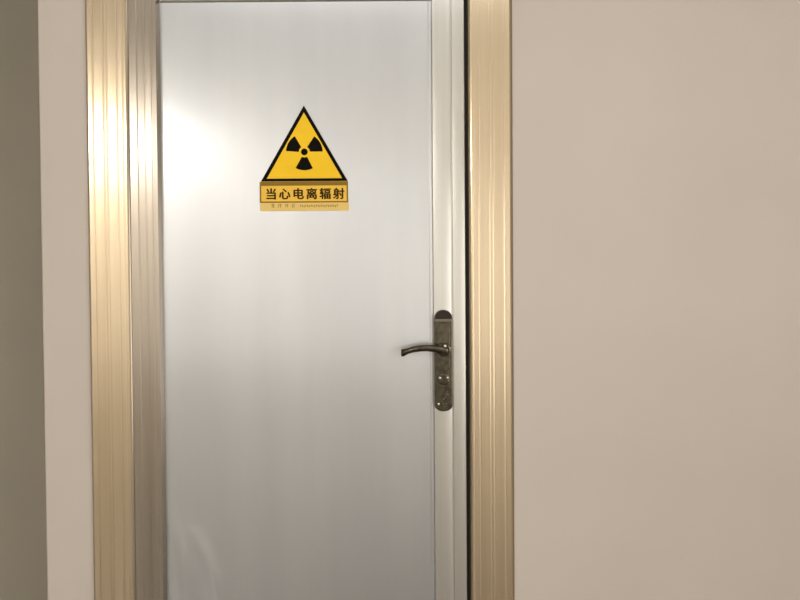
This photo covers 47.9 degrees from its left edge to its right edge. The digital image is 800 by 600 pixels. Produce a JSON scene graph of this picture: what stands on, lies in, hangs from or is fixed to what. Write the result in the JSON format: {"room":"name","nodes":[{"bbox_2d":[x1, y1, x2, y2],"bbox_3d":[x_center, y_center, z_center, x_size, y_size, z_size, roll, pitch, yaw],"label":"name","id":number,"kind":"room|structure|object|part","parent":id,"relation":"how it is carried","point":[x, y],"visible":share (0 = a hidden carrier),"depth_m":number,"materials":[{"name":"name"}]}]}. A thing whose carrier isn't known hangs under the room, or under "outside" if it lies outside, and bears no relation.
{"room":"hospital corridor","nodes":[
{"label":"hospital corridor","id":0,"kind":"room"},
{"bbox_2d":[0,0,47,599],"bbox_3d":[-2.172,-0.068,3.017,2.457,2.500,0.100,0,1,0],"label":"wall","id":1,"kind":"structure","parent":0,"point":[23,536],"depth_m":2.97,"materials":[{"name":"grey paint"}]},
{"bbox_2d":[38,0,93,599],"bbox_3d":[-0.872,-0.069,2.667,0.142,2.500,0.600,0,1,0],"label":"wall pier","id":2,"kind":"object","parent":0,"point":[61,23],"visible":0.5,"depth_m":2.37,"materials":[{"name":"beige paint"}]},
{"bbox_2d":[512,0,799,599],"bbox_3d":[0.649,-0.075,2.467,2.900,2.500,0.200,0,1,0],"label":"wall","id":3,"kind":"structure","parent":0,"point":[656,143],"depth_m":2.37,"materials":[{"name":"beige paint"}]},
{"bbox_2d":[85,0,514,599],"bbox_3d":[-0.259,0.086,2.458,1.114,2.190,0.204,0,1,0],"label":"door frame","id":4,"kind":"structure","parent":3,"relation":"attached to","point":[123,94],"depth_m":2.36,"materials":[{"name":"beige metal"}]},
{"bbox_3d":[-0.759,0.092,2.364,0.105,2.190,0.014,0,1,0],"label":"casing","id":5,"kind":"part","parent":4,"relation":"part of","materials":[{"name":"beige metal"}]},
{"bbox_3d":[0.238,0.085,2.364,0.110,2.190,0.014,0,1,0],"label":"casing","id":6,"kind":"part","parent":4,"relation":"part of","materials":[{"name":"beige metal"}]},
{"bbox_2d":[159,0,469,599],"bbox_3d":[-0.248,0.139,2.379,0.863,2.073,0.105,0,1,0],"label":"door","id":7,"kind":"structure","parent":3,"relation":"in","point":[316,363],"depth_m":2.39,"materials":[{"name":"metal"}]},
{"bbox_3d":[-0.275,-0.842,2.366,0.712,0.112,0.009,0,1,0],"label":"rail","id":8,"kind":"part","parent":7,"relation":"part of","materials":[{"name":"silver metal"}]},
{"bbox_2d":[260,106,348,210],"bbox_3d":[-0.254,-0.375,2.381,0.237,0.278,0.002,0,1,0],"label":"warning sign","id":9,"kind":"object","parent":7,"relation":"attached to","point":[307,172],"visible":1,"depth_m":2.38,"materials":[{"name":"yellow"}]},
{"bbox_3d":[-0.255,-0.286,2.383,0.234,0.056,0.001,0,1,0],"label":"caption plate","id":10,"kind":"part","parent":9,"relation":"part of","materials":[{"name":"orange"}]},
{"bbox_3d":[-0.254,-0.413,2.380,0.228,0.196,0.001,0,1,0],"label":"triangle plate","id":11,"kind":"part","parent":9,"relation":"part of","materials":[{"name":"orange"}]},
{"bbox_2d":[271,204,337,207],"bbox_3d":[-0.253,-0.250,2.383,0.176,0.010,0.001,0,1,0],"label":"print","id":12,"kind":"object","parent":9,"relation":"attached to","point":[272,205],"depth_m":2.38,"materials":[{"name":"brown paint"}]},
{"bbox_3d":[0.066,0.132,2.351,0.126,0.031,0.045,0,1,0],"label":"lever","id":13,"kind":"part","parent":7,"relation":"part of","materials":[{"name":"brown metal"}]}
]}

